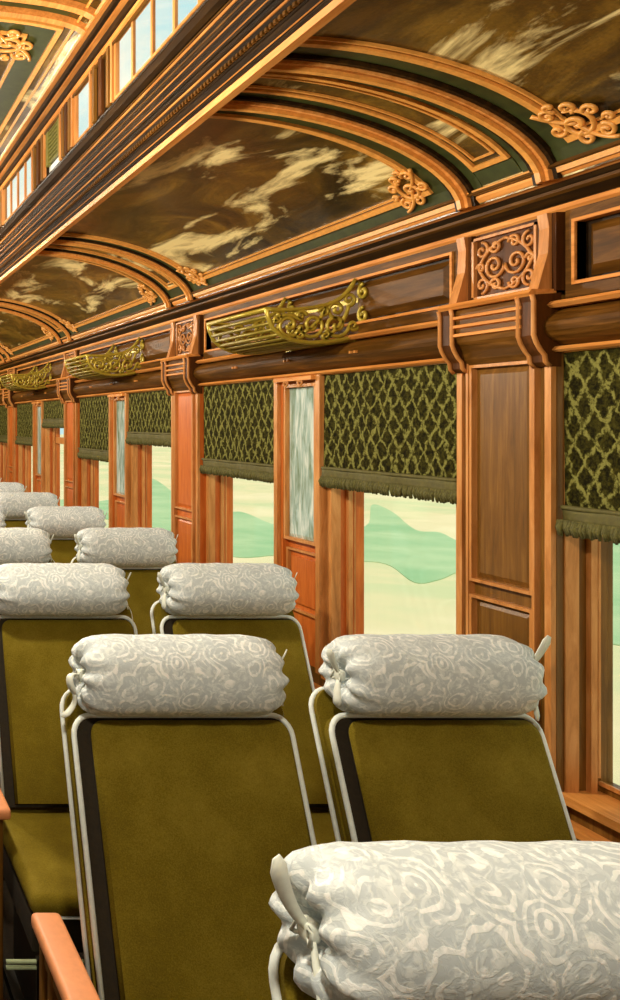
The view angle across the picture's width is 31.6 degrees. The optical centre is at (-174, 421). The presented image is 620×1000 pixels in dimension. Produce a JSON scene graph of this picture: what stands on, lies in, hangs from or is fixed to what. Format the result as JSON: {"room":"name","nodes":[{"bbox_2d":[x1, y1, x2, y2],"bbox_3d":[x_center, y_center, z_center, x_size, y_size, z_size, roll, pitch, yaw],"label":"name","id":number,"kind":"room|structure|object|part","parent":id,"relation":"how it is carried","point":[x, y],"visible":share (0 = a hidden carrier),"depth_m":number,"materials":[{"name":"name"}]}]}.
{"room":"vehicle interior","nodes":[
{"label":"vehicle interior","id":0,"kind":"room"},
{"bbox_2d":[3,880,83,999],"bbox_3d":[0.200,1.760,5.050,3.440,0.120,13.100,0,0,0],"label":"floor","id":1,"kind":"structure","parent":0,"point":[8,905],"depth_m":2.82,"materials":[{"name":"carpet"}]},
{"bbox_2d":[0,509,7,527],"bbox_3d":[0.749,1.085,4.424,0.593,1.230,0.762,0,0,0],"label":"reclining chair","id":2,"kind":"object","parent":1,"relation":"on","point":[2,516],"visible":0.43,"depth_m":4.65,"materials":[{"name":"white fabric"}]},
{"bbox_2d":[0,482,26,492],"bbox_3d":[1.382,1.085,6.324,0.575,1.230,0.762,0,0,0],"label":"reclining chair","id":3,"kind":"object","parent":1,"relation":"on","point":[4,486],"visible":0.12,"depth_m":6.55,"materials":[{"name":"white fabric"}]},
{"bbox_2d":[0,527,54,879],"bbox_3d":[0.749,1.085,3.474,0.593,1.230,0.762,0,0,0],"label":"reclining chair","id":4,"kind":"object","parent":1,"relation":"on","point":[17,544],"visible":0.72,"depth_m":3.69,"materials":[{"name":"white fabric"}]},
{"bbox_2d":[0,492,59,527],"bbox_3d":[1.382,1.085,5.374,0.575,1.230,0.762,0,0,0],"label":"reclining chair","id":5,"kind":"object","parent":1,"relation":"on","point":[15,504],"visible":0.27,"depth_m":5.60,"materials":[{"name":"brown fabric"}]},
{"bbox_3d":[1.362,0.922,5.566,0.422,0.521,0.226,0,0,0],"label":"backrest","id":6,"kind":"part","parent":5,"relation":"part of","materials":[{"name":"fabric"}]},
{"bbox_2d":[24,506,106,562],"bbox_3d":[1.382,1.085,4.424,0.575,1.230,0.762,0,0,0],"label":"reclining chair","id":7,"kind":"object","parent":1,"relation":"on","point":[63,522],"visible":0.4,"depth_m":4.65,"materials":[{"name":"white fabric"}]},
{"bbox_3d":[1.362,0.922,4.616,0.422,0.521,0.226,0,0,0],"label":"backrest","id":8,"kind":"part","parent":7,"relation":"part of","materials":[{"name":"fabric"}]},
{"bbox_2d":[0,563,137,999],"bbox_3d":[0.749,1.085,2.524,0.593,1.230,0.762,0,0,0],"label":"reclining chair","id":9,"kind":"object","parent":1,"relation":"on","point":[46,609],"visible":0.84,"depth_m":2.69,"materials":[{"name":"fabric"}]},
{"bbox_3d":[0.486,1.105,2.600,0.067,0.034,0.459,0,0,0],"label":"armrest","id":10,"kind":"part","parent":9,"relation":"part of","materials":[{"name":"brown wood"}]},
{"bbox_2d":[3,810,79,915],"bbox_3d":[0.784,1.241,2.401,0.522,0.062,0.500,0,0,0],"label":"seat cushion","id":11,"kind":"object","parent":9,"relation":"on","point":[38,852],"depth_m":2.35,"materials":[{"name":"fabric"}]},
{"bbox_2d":[6,956,84,999],"bbox_3d":[0.749,1.532,2.151,0.584,0.335,0.016,0,0,0],"label":"grille","id":12,"kind":"object","parent":9,"relation":"attached to","point":[35,961],"depth_m":2.15,"materials":[{"name":"green paint"}]},
{"bbox_3d":[0.787,0.921,2.759,0.492,0.624,0.293,0,0,0],"label":"frame","id":13,"kind":"part","parent":9,"relation":"part of","materials":[{"name":"metal"}]},
{"bbox_3d":[0.802,0.922,2.716,0.439,0.521,0.226,0,0,0],"label":"backrest","id":14,"kind":"part","parent":9,"relation":"part of","materials":[{"name":"fabric"}]},
{"bbox_2d":[71,527,177,634],"bbox_3d":[1.382,1.085,3.474,0.575,1.230,0.762,0,0,0],"label":"reclining chair","id":15,"kind":"object","parent":1,"relation":"on","point":[142,552],"visible":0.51,"depth_m":3.70,"materials":[{"name":"white fabric"}]},
{"bbox_3d":[1.348,0.921,3.709,0.472,0.624,0.293,0,0,0],"label":"frame","id":16,"kind":"part","parent":15,"relation":"part of","materials":[{"name":"metal"}]},
{"bbox_3d":[1.362,0.922,3.666,0.422,0.521,0.226,0,0,0],"label":"backrest","id":17,"kind":"part","parent":15,"relation":"part of","materials":[{"name":"fabric"}]},
{"bbox_2d":[31,634,316,999],"bbox_3d":[0.749,1.085,1.574,0.593,1.230,0.762,0,0,0],"label":"reclining chair","id":18,"kind":"object","parent":1,"relation":"on","point":[185,780],"visible":1,"depth_m":1.78,"materials":[{"name":"fabric"}]},
{"bbox_3d":[0.486,1.105,1.650,0.067,0.034,0.459,0,0,0],"label":"armrest","id":19,"kind":"part","parent":18,"relation":"part of","materials":[{"name":"brown wood"}]},
{"bbox_3d":[0.787,0.921,1.809,0.492,0.624,0.293,0,0,0],"label":"frame","id":20,"kind":"part","parent":18,"relation":"part of","materials":[{"name":"metal"}]},
{"bbox_3d":[0.802,0.922,1.766,0.439,0.521,0.226,0,0,0],"label":"backrest","id":21,"kind":"part","parent":18,"relation":"part of","materials":[{"name":"fabric"}]},
{"bbox_2d":[150,563,335,844],"bbox_3d":[1.382,1.085,2.524,0.575,1.230,0.762,0,0,0],"label":"reclining chair","id":22,"kind":"object","parent":1,"relation":"on","point":[250,599],"visible":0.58,"depth_m":2.75,"materials":[{"name":"fabric"}]},
{"bbox_3d":[1.348,0.921,2.759,0.472,0.624,0.293,0,0,0],"label":"frame","id":23,"kind":"part","parent":22,"relation":"part of","materials":[{"name":"metal"}]},
{"bbox_3d":[1.362,0.922,2.716,0.422,0.521,0.226,0,0,0],"label":"backrest","id":24,"kind":"part","parent":22,"relation":"part of","materials":[{"name":"fabric"}]},
{"bbox_2d":[310,810,335,844],"bbox_3d":[1.345,1.241,2.401,0.501,0.062,0.500,0,0,0],"label":"seat cushion","id":25,"kind":"object","parent":22,"relation":"on","point":[321,819],"depth_m":2.52,"materials":[{"name":"green fabric"}]},
{"bbox_2d":[308,634,576,841],"bbox_3d":[1.382,1.082,1.574,0.575,1.236,0.762,0,0,0],"label":"reclining chair","id":26,"kind":"object","parent":1,"relation":"on","point":[430,737],"visible":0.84,"depth_m":1.81,"materials":[{"name":"fabric"}]},
{"bbox_3d":[1.348,0.921,1.809,0.472,0.624,0.293,0,0,0],"label":"frame","id":27,"kind":"part","parent":26,"relation":"part of","materials":[{"name":"metal"}]},
{"bbox_3d":[1.362,0.922,1.766,0.422,0.521,0.226,0,0,0],"label":"backrest","id":28,"kind":"part","parent":26,"relation":"part of","materials":[{"name":"fabric"}]},
{"bbox_2d":[268,840,619,999],"bbox_3d":[0.739,1.082,0.639,0.593,1.236,0.762,0,0,0],"label":"reclining chair","id":29,"kind":"object","parent":1,"relation":"on","point":[399,919],"visible":1,"depth_m":0.87,"materials":[{"name":"fabric"}]},
{"bbox_3d":[0.777,0.921,0.874,0.492,0.624,0.293,0,0,0],"label":"frame","id":30,"kind":"part","parent":29,"relation":"part of","materials":[{"name":"metal"}]},
{"bbox_2d":[0,0,619,363],"bbox_3d":[0.200,-0.924,5.112,3.000,0.742,13.225,0,0,0],"label":"ceiling","id":31,"kind":"structure","parent":0,"point":[391,110],"depth_m":2.33,"materials":[{"name":"brown wood"}]},
{"bbox_3d":[1.334,-0.703,6.820,0.668,0.274,1.596,0,0,0],"label":"border moulding","id":32,"kind":"part","parent":31,"relation":"part of","materials":[{"name":"paint"}]},
{"bbox_3d":[1.332,-0.709,5.870,0.664,0.261,0.220,0,0,0],"label":"border moulding","id":33,"kind":"part","parent":31,"relation":"part of","materials":[{"name":"green paint"}]},
{"bbox_3d":[0.200,-1.234,3.392,1.058,0.060,1.833,0,0,0],"label":"border moulding","id":34,"kind":"part","parent":31,"relation":"part of","materials":[{"name":"green paint"}]},
{"bbox_3d":[0.200,-1.191,5.050,1.178,0.033,13.100,0,0,0],"label":"border moulding","id":35,"kind":"part","parent":31,"relation":"part of","materials":[{"name":"brown wood"}]},
{"bbox_3d":[1.334,-0.703,4.920,0.668,0.274,1.596,0,0,0],"label":"border moulding","id":36,"kind":"part","parent":31,"relation":"part of","materials":[{"name":"paint"}]},
{"bbox_2d":[0,0,226,238],"bbox_3d":[0.805,-1.042,5.050,0.070,0.315,13.100,0,0,0],"label":"trim","id":37,"kind":"structure","parent":31,"relation":"attached to","point":[92,58],"depth_m":2.63,"materials":[{"name":"brown wood"}]},
{"bbox_2d":[4,156,32,223],"bbox_3d":[0.822,-1.000,3.630,0.012,0.170,0.540,0,0,0],"label":"window","id":38,"kind":"structure","parent":37,"relation":"attached to","point":[25,163],"depth_m":3.62,"materials":[{"name":"brown wood"}]},
{"bbox_2d":[46,118,58,166],"bbox_3d":[0.833,-1.018,3.055,0.034,0.135,0.190,0,0,0],"label":"window blind","id":39,"kind":"object","parent":37,"relation":"attached to","point":[52,136],"visible":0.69,"depth_m":3.07,"materials":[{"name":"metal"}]},
{"bbox_2d":[49,157,59,172],"bbox_3d":[0.840,-0.932,3.055,0.020,0.035,0.190,0,0,0],"label":"window","id":40,"kind":"structure","parent":37,"relation":"attached to","point":[57,161],"depth_m":3.08,"materials":[{"name":"white glass"}]},
{"bbox_2d":[74,80,90,144],"bbox_3d":[0.822,-1.000,2.705,0.012,0.170,0.170,0,0,0],"label":"window","id":41,"kind":"structure","parent":37,"relation":"attached to","point":[77,138],"depth_m":2.78,"materials":[{"name":"brown wood"}]},
{"bbox_2d":[114,0,204,99],"bbox_3d":[0.822,-1.000,2.060,0.012,0.170,0.680,0,0,0],"label":"window","id":42,"kind":"structure","parent":37,"relation":"attached to","point":[176,27],"depth_m":2.21,"materials":[{"name":"brown wood"}]},
{"bbox_3d":[1.332,-0.709,3.970,0.664,0.261,0.220,0,0,0],"label":"border moulding","id":43,"kind":"part","parent":31,"relation":"part of","materials":[{"name":"green paint"}]},
{"bbox_3d":[1.334,-0.703,3.020,0.668,0.274,1.596,0,0,0],"label":"border moulding","id":44,"kind":"part","parent":31,"relation":"part of","materials":[{"name":"paint"}]},
{"bbox_3d":[1.332,-0.709,2.070,0.664,0.261,0.220,0,0,0],"label":"border moulding","id":45,"kind":"part","parent":31,"relation":"part of","materials":[{"name":"green paint"}]},
{"bbox_3d":[1.334,-0.703,1.120,0.668,0.274,1.596,0,0,0],"label":"border moulding","id":46,"kind":"part","parent":31,"relation":"part of","materials":[{"name":"paint"}]},
{"bbox_2d":[2,213,619,842],"bbox_3d":[1.788,0.550,5.050,0.135,2.300,13.100,0,0,0],"label":"wall","id":47,"kind":"structure","parent":0,"point":[585,828],"depth_m":2.69,"materials":[{"name":"brown wood"}]},
{"bbox_2d":[0,405,6,481],"bbox_3d":[1.786,0.361,8.320,0.133,1.062,0.640,0,0,0],"label":"window","id":48,"kind":"structure","parent":47,"relation":"in","point":[3,446],"depth_m":8.61,"materials":[{"name":"brown wood"}]},
{"bbox_2d":[0,405,6,442],"bbox_3d":[1.720,0.020,8.319,0.028,0.365,0.646,0,0,0],"label":"window blind","id":49,"kind":"object","parent":48,"relation":"attached to","point":[3,411],"visible":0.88,"depth_m":8.27,"materials":[{"name":"green fabric"}]},
{"bbox_2d":[0,371,7,405],"bbox_3d":[1.714,-0.330,8.790,0.073,0.329,1.594,0,0,0],"label":"trim","id":50,"kind":"structure","parent":47,"relation":"attached to","point":[4,372],"depth_m":8.29,"materials":[{"name":"brown wood"}]},
{"bbox_2d":[2,368,17,481],"bbox_3d":[1.702,0.603,7.840,0.096,2.194,0.320,0,0,0],"label":"trim","id":51,"kind":"structure","parent":47,"relation":"attached to","point":[12,448],"depth_m":7.81,"materials":[{"name":"orange wood"}]},
{"bbox_2d":[18,403,30,491],"bbox_3d":[1.786,0.361,7.360,0.133,1.062,0.640,0,0,0],"label":"window","id":52,"kind":"structure","parent":47,"relation":"in","point":[24,451],"depth_m":7.65,"materials":[{"name":"brown wood"}]},
{"bbox_2d":[15,403,32,445],"bbox_3d":[1.720,0.020,7.361,0.030,0.365,0.648,0,0,0],"label":"window blind","id":53,"kind":"object","parent":52,"relation":"attached to","point":[24,436],"visible":1,"depth_m":7.35,"materials":[{"name":"green fabric"}]},
{"bbox_2d":[0,362,51,391],"bbox_3d":[1.587,-0.360,6.739,0.324,0.219,0.476,0,0,0],"label":"luggage rack","id":54,"kind":"object","parent":47,"relation":"attached to","point":[16,386],"visible":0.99,"depth_m":6.55,"materials":[{"name":"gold metal"}]},
{"bbox_2d":[12,355,63,403],"bbox_3d":[1.714,-0.330,6.890,0.073,0.329,1.594,0,0,0],"label":"trim","id":55,"kind":"structure","parent":47,"relation":"attached to","point":[48,394],"depth_m":6.71,"materials":[{"name":"brown wood"}]},
{"bbox_2d":[35,405,40,475],"bbox_3d":[1.739,0.150,6.890,0.022,0.580,0.210,0,0,0],"label":"wall mirror","id":56,"kind":"object","parent":47,"relation":"attached to","point":[37,408],"visible":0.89,"depth_m":6.94,"materials":[{"name":"grey mirror"}]},
{"bbox_2d":[38,406,40,473],"bbox_3d":[1.742,0.150,6.890,0.004,0.556,0.186,0,0,0],"label":"mirror glass","id":57,"kind":"object","parent":56,"relation":"attached to","point":[39,407],"depth_m":6.91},
{"bbox_2d":[32,401,44,491],"bbox_3d":[1.725,0.356,6.890,0.050,1.049,0.300,0,0,0],"label":"trim","id":58,"kind":"structure","parent":47,"relation":"attached to","point":[37,487],"depth_m":6.75,"materials":[{"name":"brown wood"}]},
{"bbox_2d":[45,401,63,505],"bbox_3d":[1.788,0.361,6.420,0.135,1.062,0.640,0,0,0],"label":"window","id":59,"kind":"structure","parent":47,"relation":"in","point":[53,440],"depth_m":6.71,"materials":[{"name":"brown wood"}]},
{"bbox_2d":[41,400,63,427],"bbox_3d":[1.720,-0.057,6.421,0.028,0.210,0.646,0,0,0],"label":"window blind","id":60,"kind":"object","parent":59,"relation":"attached to","point":[53,410],"visible":0.92,"depth_m":6.41,"materials":[{"name":"green fabric"}]},
{"bbox_2d":[56,350,80,506],"bbox_3d":[1.702,0.603,5.940,0.096,2.194,0.320,0,0,0],"label":"trim","id":61,"kind":"structure","parent":47,"relation":"attached to","point":[65,383],"depth_m":5.91,"materials":[{"name":"orange wood"}]},
{"bbox_3d":[1.718,-0.403,5.940,0.013,0.162,0.204,0,0,0],"label":"carved panel","id":62,"kind":"part","parent":61,"relation":"part of","materials":[{"name":"brown wood"}]},
{"bbox_2d":[81,397,98,507],"bbox_3d":[1.786,0.361,5.460,0.133,1.062,0.640,0,0,0],"label":"window","id":63,"kind":"structure","parent":47,"relation":"in","point":[89,468],"depth_m":5.75,"materials":[{"name":"brown wood"}]},
{"bbox_2d":[77,396,108,461],"bbox_3d":[1.720,0.043,5.462,0.029,0.410,0.644,0,0,0],"label":"window blind","id":64,"kind":"object","parent":63,"relation":"attached to","point":[94,411],"visible":1,"depth_m":5.44,"materials":[{"name":"green fabric"}]},
{"bbox_3d":[1.723,0.180,5.461,0.014,0.012,0.627,0,0,0],"label":"hem cord","id":65,"kind":"part","parent":64,"relation":"part of","materials":[{"name":"green fabric"}]},
{"bbox_2d":[64,337,144,379],"bbox_3d":[1.587,-0.360,4.839,0.324,0.219,0.476,0,0,0],"label":"luggage rack","id":66,"kind":"object","parent":47,"relation":"attached to","point":[108,357],"visible":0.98,"depth_m":4.65,"materials":[{"name":"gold metal"}]},
{"bbox_3d":[1.432,-0.368,4.860,0.014,0.016,0.420,0,0,0],"label":"rail","id":67,"kind":"part","parent":66,"relation":"part of","materials":[{"name":"gold metal"}]},
{"bbox_3d":[1.437,-0.345,4.860,0.011,0.012,0.420,0,0,0],"label":"rod","id":68,"kind":"part","parent":66,"relation":"part of","materials":[{"name":"gold metal"}]},
{"bbox_3d":[1.446,-0.323,4.860,0.011,0.012,0.420,0,0,0],"label":"rod","id":69,"kind":"part","parent":66,"relation":"part of","materials":[{"name":"gold metal"}]},
{"bbox_3d":[1.458,-0.302,4.860,0.011,0.012,0.420,0,0,0],"label":"rod","id":70,"kind":"part","parent":66,"relation":"part of","materials":[{"name":"gold metal"}]},
{"bbox_3d":[1.475,-0.286,4.860,0.011,0.012,0.420,0,0,0],"label":"rod","id":71,"kind":"part","parent":66,"relation":"part of","materials":[{"name":"gold metal"}]},
{"bbox_3d":[1.496,-0.276,4.860,0.011,0.012,0.420,0,0,0],"label":"rod","id":72,"kind":"part","parent":66,"relation":"part of","materials":[{"name":"gold metal"}]},
{"bbox_3d":[1.518,-0.267,4.860,0.011,0.012,0.420,0,0,0],"label":"rod","id":73,"kind":"part","parent":66,"relation":"part of","materials":[{"name":"gold metal"}]},
{"bbox_3d":[1.542,-0.263,4.860,0.011,0.012,0.420,0,0,0],"label":"rod","id":74,"kind":"part","parent":66,"relation":"part of","materials":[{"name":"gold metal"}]},
{"bbox_3d":[1.735,-0.328,4.860,0.030,0.155,0.420,0,0,0],"label":"rail","id":75,"kind":"part","parent":66,"relation":"part of","materials":[{"name":"gold metal"}]},
{"bbox_2d":[113,398,124,497],"bbox_3d":[1.739,0.150,4.990,0.022,0.580,0.210,0,0,0],"label":"wall mirror","id":76,"kind":"object","parent":47,"relation":"attached to","point":[118,405],"visible":0.79,"depth_m":5.02,"materials":[{"name":"grey mirror"}]},
{"bbox_2d":[117,400,124,494],"bbox_3d":[1.742,0.150,4.990,0.004,0.556,0.186,0,0,0],"label":"mirror glass","id":77,"kind":"object","parent":76,"relation":"attached to","point":[120,403],"depth_m":4.99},
{"bbox_2d":[108,393,130,527],"bbox_3d":[1.725,0.356,4.990,0.050,1.049,0.300,0,0,0],"label":"trim","id":78,"kind":"structure","parent":47,"relation":"attached to","point":[119,516],"depth_m":4.99,"materials":[{"name":"brown wood"}]},
{"bbox_2d":[73,324,171,397],"bbox_3d":[1.714,-0.330,4.990,0.073,0.329,1.594,0,0,0],"label":"trim","id":79,"kind":"structure","parent":47,"relation":"attached to","point":[149,379],"depth_m":4.71,"materials":[{"name":"brown wood"}]},
{"bbox_2d":[131,392,151,527],"bbox_3d":[1.786,0.361,4.520,0.133,1.062,0.640,0,0,0],"label":"window","id":80,"kind":"structure","parent":47,"relation":"in","point":[141,455],"depth_m":4.81,"materials":[{"name":"brown wood"}]},
{"bbox_2d":[125,390,170,446],"bbox_3d":[1.720,-0.017,4.519,0.028,0.290,0.646,0,0,0],"label":"window blind","id":81,"kind":"object","parent":80,"relation":"attached to","point":[149,412],"visible":0.98,"depth_m":4.51,"materials":[{"name":"green fabric"}]},
{"bbox_3d":[1.723,0.060,4.519,0.014,0.012,0.627,0,0,0],"label":"hem cord","id":82,"kind":"part","parent":81,"relation":"part of","materials":[{"name":"green fabric"}]},
{"bbox_2d":[160,315,205,562],"bbox_3d":[1.702,0.603,4.040,0.096,2.194,0.320,0,0,0],"label":"trim","id":83,"kind":"structure","parent":47,"relation":"attached to","point":[188,485],"depth_m":4.00,"materials":[{"name":"orange wood"}]},
{"bbox_3d":[1.718,-0.403,4.040,0.013,0.162,0.204,0,0,0],"label":"carved panel","id":84,"kind":"part","parent":83,"relation":"part of","materials":[{"name":"brown wood"}]},
{"bbox_2d":[206,385,232,562],"bbox_3d":[1.786,0.361,3.560,0.133,1.062,0.640,0,0,0],"label":"trim","id":85,"kind":"structure","parent":47,"relation":"in","point":[219,489],"depth_m":3.85,"materials":[{"name":"brown wood"}]},
{"bbox_2d":[199,380,273,482],"bbox_3d":[1.720,0.038,3.561,0.028,0.400,0.642,0,0,0],"label":"window blind","id":86,"kind":"object","parent":85,"relation":"attached to","point":[238,418],"visible":0.99,"depth_m":3.52,"materials":[{"name":"green fabric"}]},
{"bbox_3d":[1.723,0.170,3.561,0.014,0.012,0.627,0,0,0],"label":"hem cord","id":87,"kind":"part","parent":86,"relation":"part of","materials":[{"name":"green fabric"}]},
{"bbox_2d":[206,278,367,354],"bbox_3d":[1.587,-0.360,2.939,0.324,0.219,0.476,0,0,0],"label":"luggage rack","id":88,"kind":"object","parent":47,"relation":"attached to","point":[286,342],"visible":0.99,"depth_m":2.75,"materials":[{"name":"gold metal"}]},
{"bbox_3d":[1.432,-0.368,2.960,0.014,0.016,0.420,0,0,0],"label":"rail","id":89,"kind":"part","parent":88,"relation":"part of","materials":[{"name":"gold metal"}]},
{"bbox_3d":[1.437,-0.345,2.960,0.011,0.012,0.420,0,0,0],"label":"rod","id":90,"kind":"part","parent":88,"relation":"part of","materials":[{"name":"gold metal"}]},
{"bbox_3d":[1.446,-0.323,2.960,0.011,0.012,0.420,0,0,0],"label":"rod","id":91,"kind":"part","parent":88,"relation":"part of","materials":[{"name":"gold metal"}]},
{"bbox_3d":[1.458,-0.302,2.960,0.011,0.012,0.420,0,0,0],"label":"rod","id":92,"kind":"part","parent":88,"relation":"part of","materials":[{"name":"gold metal"}]},
{"bbox_3d":[1.475,-0.286,2.960,0.011,0.012,0.420,0,0,0],"label":"rod","id":93,"kind":"part","parent":88,"relation":"part of","materials":[{"name":"gold metal"}]},
{"bbox_3d":[1.496,-0.276,2.960,0.011,0.012,0.420,0,0,0],"label":"rod","id":94,"kind":"part","parent":88,"relation":"part of","materials":[{"name":"gold metal"}]},
{"bbox_3d":[1.518,-0.267,2.960,0.011,0.012,0.420,0,0,0],"label":"rod","id":95,"kind":"part","parent":88,"relation":"part of","materials":[{"name":"gold metal"}]},
{"bbox_3d":[1.542,-0.263,2.960,0.011,0.012,0.420,0,0,0],"label":"rod","id":96,"kind":"part","parent":88,"relation":"part of","materials":[{"name":"gold metal"}]},
{"bbox_3d":[1.566,-0.259,2.960,0.011,0.012,0.420,0,0,0],"label":"rod","id":97,"kind":"part","parent":88,"relation":"part of","materials":[{"name":"gold metal"}]},
{"bbox_3d":[1.589,-0.259,2.960,0.011,0.012,0.420,0,0,0],"label":"rod","id":98,"kind":"part","parent":88,"relation":"part of","materials":[{"name":"gold metal"}]},
{"bbox_3d":[1.613,-0.259,2.960,0.011,0.012,0.420,0,0,0],"label":"rod","id":99,"kind":"part","parent":88,"relation":"part of","materials":[{"name":"gold metal"}]},
{"bbox_3d":[1.637,-0.261,2.960,0.011,0.012,0.420,0,0,0],"label":"rod","id":100,"kind":"part","parent":88,"relation":"part of","materials":[{"name":"gold metal"}]},
{"bbox_3d":[1.735,-0.328,2.960,0.030,0.155,0.420,0,0,0],"label":"rail","id":101,"kind":"part","parent":88,"relation":"part of","materials":[{"name":"gold metal"}]},
{"bbox_2d":[283,383,314,545],"bbox_3d":[1.739,0.150,3.090,0.022,0.580,0.210,0,0,0],"label":"wall mirror","id":102,"kind":"object","parent":47,"relation":"attached to","point":[298,401],"visible":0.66,"depth_m":3.11,"materials":[{"name":"silver mirror"}]},
{"bbox_2d":[273,375,327,674],"bbox_3d":[1.725,0.356,3.090,0.050,1.049,0.300,0,0,0],"label":"trim","id":103,"kind":"structure","parent":47,"relation":"attached to","point":[311,578],"depth_m":2.96,"materials":[{"name":"brown wood"}]},
{"bbox_2d":[0,140,619,371],"bbox_3d":[1.702,-0.547,5.050,0.107,0.105,13.100,0,0,0],"label":"trim","id":104,"kind":"structure","parent":47,"relation":"attached to","point":[601,182],"depth_m":2.51,"materials":[{"name":"brown wood"}]},
{"bbox_2d":[193,242,456,385],"bbox_3d":[1.714,-0.330,3.090,0.073,0.329,1.594,0,0,0],"label":"trim","id":105,"kind":"structure","parent":47,"relation":"attached to","point":[407,339],"depth_m":2.68,"materials":[{"name":"brown wood"}]},
{"bbox_2d":[321,373,456,680],"bbox_3d":[1.786,0.361,2.620,0.133,1.062,0.640,0,0,0],"label":"window","id":106,"kind":"structure","parent":47,"relation":"in","point":[345,508],"depth_m":2.91,"materials":[{"name":"brown wood"}]},
{"bbox_2d":[318,364,456,504],"bbox_3d":[1.720,0.033,2.619,0.029,0.390,0.642,0,0,0],"label":"window blind","id":107,"kind":"object","parent":106,"relation":"attached to","point":[394,431],"visible":0.99,"depth_m":2.57,"materials":[{"name":"green fabric"}]},
{"bbox_3d":[1.723,0.160,2.619,0.014,0.012,0.626,0,0,0],"label":"hem cord","id":108,"kind":"part","parent":107,"relation":"part of","materials":[{"name":"green fabric"}]},
{"bbox_2d":[436,212,568,813],"bbox_3d":[1.702,0.603,2.140,0.096,2.194,0.320,0,0,0],"label":"pilaster","id":109,"kind":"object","parent":47,"relation":"attached to","point":[492,335],"depth_m":2.10,"materials":[{"name":"brown wood"}]},
{"bbox_3d":[1.718,-0.403,2.140,0.013,0.162,0.204,0,0,0],"label":"carved panel","id":110,"kind":"part","parent":109,"relation":"part of","materials":[{"name":"brown wood"}]},
{"bbox_2d":[544,195,619,351],"bbox_3d":[1.714,-0.330,1.190,0.073,0.329,1.594,0,0,0],"label":"trim","id":111,"kind":"structure","parent":47,"relation":"attached to","point":[589,319],"depth_m":1.90,"materials":[{"name":"brown wood"}]},
{"bbox_2d":[562,350,619,832],"bbox_3d":[1.786,0.361,1.679,0.133,1.062,0.678,0,0,0],"label":"window","id":112,"kind":"structure","parent":47,"relation":"in","point":[590,790],"depth_m":1.99,"materials":[{"name":"brown wood"}]},
{"bbox_2d":[555,348,619,544],"bbox_3d":[1.720,0.053,1.664,0.028,0.430,0.651,0,0,0],"label":"window blind","id":113,"kind":"object","parent":112,"relation":"attached to","point":[591,509],"visible":1,"depth_m":1.90,"materials":[{"name":"green fabric"}]},
{"bbox_3d":[1.723,0.200,1.664,0.014,0.012,0.632,0,0,0],"label":"hem cord","id":114,"kind":"part","parent":113,"relation":"part of","materials":[{"name":"green fabric"}]},
{"bbox_3d":[1.772,0.882,1.679,0.105,0.020,0.678,0,0,0],"label":"sill","id":115,"kind":"part","parent":112,"relation":"part of","materials":[{"name":"brown wood"}]},
{"bbox_3d":[0.200,-0.752,5.050,3.500,0.305,13.100,0,0,0],"label":"roof","id":116,"kind":"structure","parent":0,"visible":0},
{"bbox_2d":[0,0,355,283],"bbox_3d":[0.915,-0.859,5.050,0.195,0.142,13.100,0,0,0],"label":"trim","id":117,"kind":"structure","parent":116,"relation":"attached to","point":[243,40],"depth_m":2.21,"materials":[{"name":"brown wood"}]},
{"label":"outside","id":118,"kind":"structure","parent":0,"visible":0},
{"bbox_2d":[31,434,619,785],"bbox_3d":[0.000,2.975,25.000,300.000,0.050,350.000,0,0,0],"label":"landscape backdrop","id":119,"kind":"structure","parent":118,"point":[393,603],"depth_m":15.91,"materials":[{"name":"beige paint"}]},
{"bbox_2d":[60,479,619,645],"bbox_3d":[15.291,2.947,26.715,15.957,0.025,35.491,0,0,0],"label":"hills","id":120,"kind":"structure","parent":119,"relation":"on","point":[422,557],"depth_m":20.39,"materials":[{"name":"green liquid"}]}
]}

